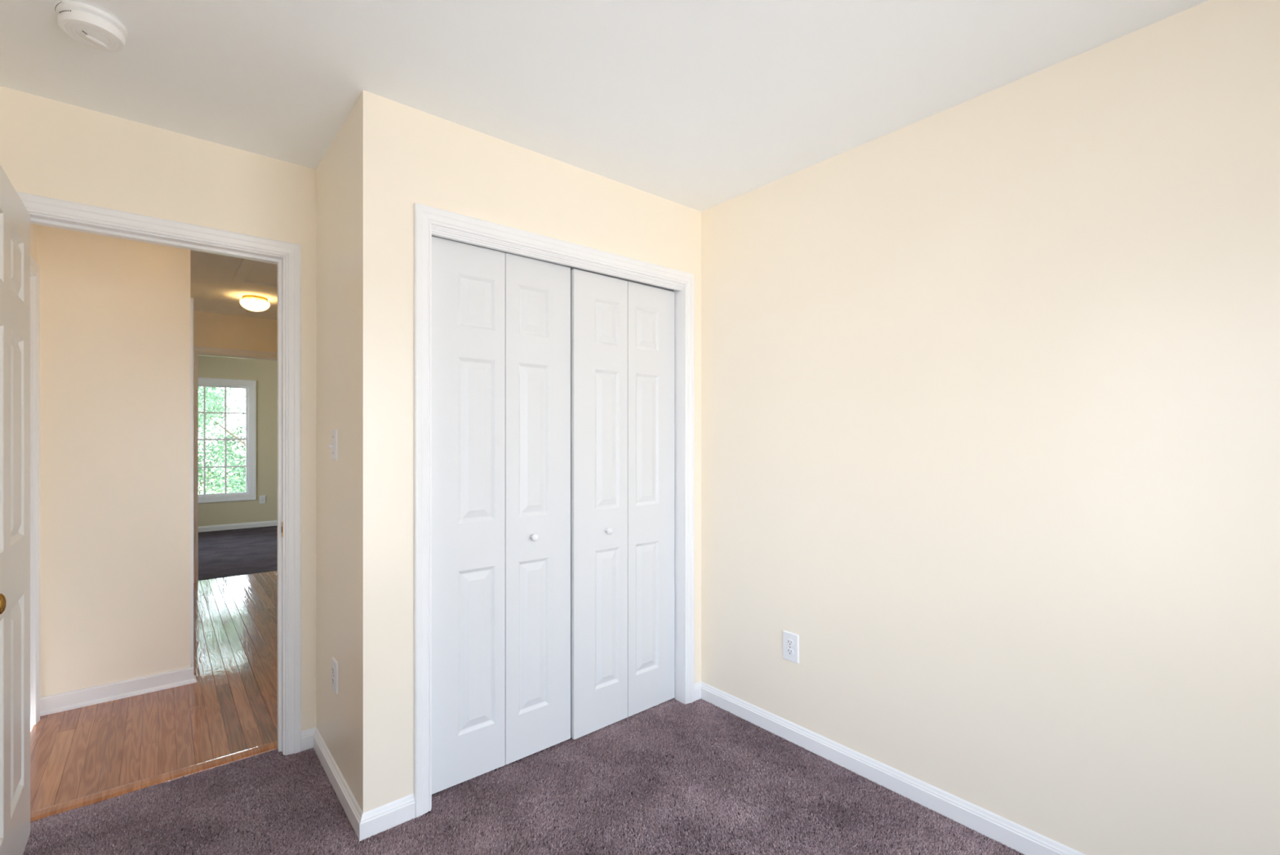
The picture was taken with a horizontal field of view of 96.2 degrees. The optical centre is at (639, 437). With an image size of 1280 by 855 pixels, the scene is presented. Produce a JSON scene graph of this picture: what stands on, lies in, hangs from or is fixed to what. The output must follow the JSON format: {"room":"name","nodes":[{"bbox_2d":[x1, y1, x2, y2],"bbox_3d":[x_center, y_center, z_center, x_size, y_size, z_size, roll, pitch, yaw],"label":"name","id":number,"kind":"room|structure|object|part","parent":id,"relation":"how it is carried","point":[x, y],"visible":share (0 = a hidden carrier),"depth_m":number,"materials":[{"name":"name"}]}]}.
{"room":"empty bedroom","nodes":[
{"label":"empty bedroom","id":0,"kind":"room"},
{"bbox_2d":[30,223,37,730],"bbox_3d":[-2.551,0.146,2.274,0.115,2.560,1.023,0,0,-40],"label":"wall","id":1,"kind":"structure","parent":0,"point":[33,228],"depth_m":2.62,"materials":[{"name":"beige paint"}]},
{"bbox_2d":[30,253,39,725],"bbox_3d":[-2.550,0.259,2.287,0.132,2.095,0.870,0,0,-40],"label":"door frame","id":2,"kind":"structure","parent":1,"relation":"attached to","point":[34,267],"depth_m":2.61,"materials":[{"name":"white paint"}]},
{"bbox_2d":[37,224,190,697],"bbox_3d":[-2.698,0.146,2.892,0.682,2.560,0.115,0,0,-40],"label":"wall","id":3,"kind":"structure","parent":0,"point":[115,312],"depth_m":2.87,"materials":[{"name":"beige paint"}]},
{"bbox_2d":[40,666,196,715],"bbox_3d":[-2.599,1.266,2.883,0.593,0.080,0.026,0,0,-40],"label":"baseboard","id":4,"kind":"structure","parent":3,"relation":"attached to","point":[71,700],"depth_m":2.86,"materials":[{"name":"white paint"}]},
{"bbox_2d":[190,662,196,679],"bbox_3d":[-2.399,1.266,3.086,0.026,0.080,0.081,0,0,-40],"label":"baseboard","id":5,"kind":"structure","parent":3,"relation":"attached to","point":[192,664],"depth_m":3.09,"materials":[{"name":"white paint"}]},
{"bbox_2d":[30,525,277,811],"bbox_3d":[-3.519,1.366,5.438,4.000,0.120,7.082,0,0,-40],"label":"floor","id":6,"kind":"structure","parent":0,"point":[231,707],"depth_m":2.77,"materials":[{"name":"brown wood"}]},
{"bbox_2d":[0,85,315,755],"bbox_3d":[-1.181,0.146,2.675,2.560,2.560,0.120,0,0,-40],"label":"wall","id":7,"kind":"structure","parent":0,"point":[49,148],"depth_m":2.15,"materials":[{"name":"beige paint"}]},
{"bbox_2d":[0,164,30,854],"bbox_3d":[-1.785,0.284,1.583,0.143,2.020,0.758,0,0,-40],"label":"door","id":8,"kind":"structure","parent":7,"relation":"in","point":[15,218],"depth_m":1.69,"materials":[{"name":"white paint"}]},
{"bbox_3d":[-1.535,0.397,1.362,0.043,0.058,0.058,0,0,-40],"label":"knob","id":9,"kind":"part","parent":8,"relation":"part of","materials":[{"name":"gold metal"}]},
{"bbox_2d":[16,191,301,755],"bbox_3d":[-1.793,0.253,2.163,0.882,2.106,0.153,0,0,-40],"label":"door frame","id":10,"kind":"structure","parent":7,"relation":"attached to","point":[42,211],"depth_m":2.36,"materials":[{"name":"white paint"}]},
{"bbox_2d":[301,726,315,751],"bbox_3d":[-1.390,1.267,2.413,0.057,0.079,0.014,0,0,-40],"label":"baseboard","id":11,"kind":"structure","parent":7,"relation":"attached to","point":[307,735],"depth_m":2.40,"materials":[{"name":"white paint"}]},
{"bbox_2d":[193,311,277,352],"bbox_3d":[-3.615,0.146,5.552,4.000,2.560,0.115,0,0,-40],"label":"wall","id":12,"kind":"structure","parent":0,"point":[214,330],"depth_m":5.34,"materials":[{"name":"beige paint"}]},
{"bbox_2d":[193,345,277,582],"bbox_3d":[-3.727,0.244,5.458,0.896,2.124,0.148,0,0,-40],"label":"door frame","id":13,"kind":"structure","parent":12,"relation":"attached to","point":[197,350],"depth_m":5.19,"materials":[{"name":"white paint"}]},
{"bbox_2d":[198,355,277,526],"bbox_3d":[-5.837,0.146,8.208,4.000,2.560,0.140,0,0,-40],"label":"wall","id":14,"kind":"structure","parent":0,"point":[264,372],"depth_m":8.36,"materials":[{"name":"paint"}]},
{"bbox_2d":[198,377,256,502],"bbox_3d":[-5.976,0.044,8.080,0.951,1.733,0.156,0,0,-40],"label":"window","id":15,"kind":"structure","parent":14,"relation":"in","point":[250,494],"depth_m":8.22,"materials":[{"name":"white paint"}]},
{"bbox_3d":[-5.994,-0.344,8.102,0.771,0.778,0.030,0,0,-40],"label":"sash","id":16,"kind":"part","parent":15,"relation":"part of","materials":[{"name":"white paint"}]},
{"bbox_3d":[-5.973,0.419,8.078,0.771,0.803,0.030,0,0,-40],"label":"sash","id":17,"kind":"part","parent":15,"relation":"part of","materials":[{"name":"white paint"}]},
{"bbox_2d":[198,520,277,532],"bbox_3d":[-5.787,1.267,8.149,4.000,0.079,0.014,0,0,-40],"label":"baseboard","id":18,"kind":"structure","parent":14,"relation":"attached to","point":[273,522],"depth_m":8.18,"materials":[{"name":"white paint"}]},
{"bbox_2d":[259,494,265,503],"bbox_3d":[-5.509,0.908,8.385,0.074,0.118,0.009,0,0,-40],"label":"wall outlet","id":19,"kind":"object","parent":14,"relation":"attached to","point":[262,498],"visible":1,"depth_m":8.38,"materials":[{"name":"white plastic"}]},
{"bbox_2d":[315,105,354,795],"bbox_3d":[-1.132,0.146,2.237,0.115,2.560,0.614,0,0,-40],"label":"wall","id":20,"kind":"structure","parent":0,"point":[335,175],"depth_m":2.17,"materials":[{"name":"beige paint"}]},
{"bbox_2d":[328,429,337,460],"bbox_3d":[-1.163,0.029,2.167,0.024,0.116,0.072,0,0,-40],"label":"light switch","id":21,"kind":"object","parent":20,"relation":"attached to","point":[334,432],"visible":1,"depth_m":2.16,"materials":[{"name":"white plastic"}]},
{"bbox_3d":[-1.156,0.029,2.173,0.007,0.116,0.072,0,0,-40],"label":"plate","id":22,"kind":"part","parent":21,"relation":"part of","materials":[{"name":"white plastic"}]},
{"bbox_2d":[331,656,337,693],"bbox_3d":[-1.153,0.898,2.167,0.009,0.118,0.074,0,0,-40],"label":"wall outlet","id":23,"kind":"object","parent":20,"relation":"attached to","point":[334,662],"visible":1,"depth_m":2.15,"materials":[{"name":"white plastic"}]},
{"bbox_2d":[313,726,363,839],"bbox_3d":[-1.140,1.267,2.147,0.014,0.079,0.743,0,0,-40],"label":"baseboard","id":24,"kind":"structure","parent":20,"relation":"attached to","point":[348,802],"depth_m":2.09,"materials":[{"name":"white paint"}]},
{"bbox_2d":[27,698,1023,854],"bbox_3d":[-0.019,1.369,1.286,2.560,0.115,3.656,0,0,-40],"label":"floor","id":25,"kind":"structure","parent":0,"point":[779,848],"depth_m":1.99,"materials":[{"name":"purple carpet"}]},
{"bbox_2d":[30,740,277,822],"bbox_3d":[-1.822,1.304,2.197,0.754,0.015,0.068,0,0,-40],"label":"threshold","id":26,"kind":"object","parent":25,"relation":"on","point":[114,792],"visible":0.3,"depth_m":2.16,"materials":[{"name":"brown wood"}]},
{"bbox_2d":[22,697,1024,854],"bbox_3d":[-0.233,1.304,1.536,2.559,0.016,3.029,0,0,-40],"label":"carpet","id":27,"kind":"structure","parent":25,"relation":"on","point":[79,829],"depth_m":2.02,"materials":[{"name":"purple carpet"}]},
{"bbox_2d":[354,90,701,812],"bbox_3d":[-0.336,0.146,2.428,1.580,2.560,0.115,0,0,-40],"label":"wall","id":28,"kind":"structure","parent":0,"point":[405,156],"depth_m":1.96,"materials":[{"name":"beige paint"}]},
{"bbox_2d":[359,792,414,840],"bbox_3d":[-0.844,1.267,1.919,0.176,0.079,0.014,0,0,-40],"label":"baseboard","id":29,"kind":"structure","parent":28,"relation":"attached to","point":[381,818],"depth_m":1.91,"materials":[{"name":"white paint"}]},
{"bbox_2d":[431,236,570,794],"bbox_3d":[-0.533,0.290,2.269,0.616,2.036,0.067,0,0,-40],"label":"door","id":30,"kind":"structure","parent":28,"relation":"in","point":[501,321],"depth_m":2.24,"materials":[{"name":"white paint"}]},
{"bbox_3d":[-0.430,0.406,2.334,0.031,0.031,0.035,0,0,-40],"label":"knob","id":31,"kind":"part","parent":30,"relation":"part of","materials":[{"name":"white plastic"}]},
{"bbox_2d":[413,202,693,817],"bbox_3d":[-0.292,0.251,2.454,1.357,2.111,0.132,0,0,-40],"label":"door frame","id":32,"kind":"structure","parent":28,"relation":"attached to","point":[429,222],"depth_m":2.14,"materials":[{"name":"white paint"}]},
{"bbox_2d":[570,268,674,739],"bbox_3d":[-0.055,0.294,2.659,0.604,2.029,0.068,0,0,-41],"label":"door","id":33,"kind":"structure","parent":28,"relation":"in","point":[622,332],"depth_m":2.63,"materials":[{"name":"white paint"}]},
{"bbox_3d":[-0.139,0.417,2.563,0.031,0.031,0.035,0,0,-40],"label":"knob","id":34,"kind":"part","parent":33,"relation":"part of","materials":[{"name":"white plastic"}]},
{"bbox_2d":[693,680,701,700],"bbox_3d":[0.288,1.267,2.866,0.062,0.079,0.014,0,0,-40],"label":"baseboard","id":35,"kind":"structure","parent":28,"relation":"attached to","point":[697,686],"depth_m":2.86,"materials":[{"name":"white paint"}]},
{"bbox_2d":[0,0,1208,319],"bbox_3d":[-1.167,-1.194,2.658,2.790,0.120,7.465,0,0,-40],"label":"ceiling","id":36,"kind":"structure","parent":0,"point":[700,105],"depth_m":1.77,"materials":[{"name":"white paint"}]},
{"bbox_2d":[55,0,127,52],"bbox_3d":[-1.490,-1.109,1.563,0.142,0.050,0.142,0,0,-40],"label":"smoke detector","id":37,"kind":"object","parent":36,"relation":"attached to","point":[88,25],"visible":1,"depth_m":1.54,"materials":[{"name":"white plastic"}]},
{"bbox_2d":[232,258,277,288],"bbox_3d":[-2.499,-1.127,4.063,0.570,0.014,0.708,0,0,-40],"label":"attic hatch","id":38,"kind":"object","parent":36,"relation":"attached to","point":[251,272],"visible":0.33,"depth_m":3.96,"materials":[{"name":"white wood"}]},
{"bbox_3d":[-2.499,-1.131,4.063,0.460,0.004,0.598,0,0,-40],"label":"hatch panel","id":39,"kind":"part","parent":38,"relation":"part of","materials":[{"name":"white wood"}]},
{"bbox_2d":[240,294,270,311],"bbox_3d":[-3.122,-1.078,4.659,0.206,0.112,0.213,0,0,-40],"label":"ceiling lamp","id":40,"kind":"object","parent":36,"relation":"attached to","point":[250,302],"visible":1,"depth_m":4.60,"materials":[{"name":"white glass"}]},
{"bbox_2d":[701,0,1279,854],"bbox_3d":[1.032,0.146,2.114,0.115,2.560,3.809,0,0,-40],"label":"wall","id":41,"kind":"structure","parent":0,"point":[990,381],"depth_m":1.80,"materials":[{"name":"beige paint"}]},
{"bbox_2d":[782,630,799,662],"bbox_3d":[0.649,0.903,2.476,0.009,0.122,0.079,0,0,-40],"label":"wall outlet","id":42,"kind":"object","parent":41,"relation":"attached to","point":[790,640],"visible":1,"depth_m":2.47,"materials":[{"name":"white plastic"}]},
{"bbox_2d":[786,647,793,654],"bbox_3d":[0.647,0.923,2.474,0.003,0.028,0.033,0,0,-40],"label":"receptacle","id":43,"kind":"object","parent":42,"relation":"attached to","point":[789,650],"depth_m":2.47,"materials":[{"name":"white plastic"}]},
{"bbox_2d":[786,638,793,645],"bbox_3d":[0.647,0.884,2.474,0.003,0.028,0.033,0,0,-40],"label":"receptacle","id":44,"kind":"object","parent":42,"relation":"attached to","point":[789,641],"depth_m":2.47,"materials":[{"name":"white plastic"}]},
{"bbox_2d":[701,680,1085,854],"bbox_3d":[1.216,1.267,1.793,0.014,0.079,2.850,0,0,-40],"label":"baseboard","id":45,"kind":"structure","parent":41,"relation":"attached to","point":[1003,830],"depth_m":2.10,"materials":[{"name":"white paint"}]},
{"bbox_3d":[-3.324,0.146,4.082,0.115,2.560,2.513,0,0,-40],"label":"wall","id":46,"kind":"structure","parent":0,"visible":0},
{"bbox_2d":[190,297,193,663],"bbox_3d":[-2.748,0.274,3.406,0.132,2.065,0.820,0,0,-40],"label":"door frame","id":47,"kind":"structure","parent":46,"relation":"attached to","point":[191,299],"depth_m":3.13,"materials":[{"name":"white paint"}]},
{"label":"outside","id":48,"kind":"structure","parent":0,"visible":0},
{"bbox_3d":[-16.778,4.306,23.311,60.000,0.200,36.750,0,0,-40],"label":"ground","id":49,"kind":"structure","parent":48,"visible":0},
{"bbox_2d":[198,386,245,493],"bbox_3d":[-10.355,-0.363,15.084,5.004,9.340,4.316,0,0,-40],"label":"tree","id":50,"kind":"object","parent":49,"relation":"on","point":[231,480],"visible":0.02,"depth_m":14.68,"materials":[{"name":"green plant"}]},
{"bbox_2d":[198,386,245,493],"bbox_3d":[-15.664,-1.431,18.555,5.908,11.478,5.514,0,0,4],"label":"tree","id":51,"kind":"object","parent":49,"relation":"on","point":[212,455],"visible":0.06,"depth_m":19.28,"materials":[{"name":"green plant"}]},
{"bbox_2d":[199,471,244,493],"bbox_3d":[-9.002,2.525,12.076,1.777,3.566,1.814,0,0,37],"label":"shrub","id":52,"kind":"object","parent":49,"relation":"on","point":[210,473],"visible":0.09,"depth_m":12.29,"materials":[{"name":"green plant"}]}
]}

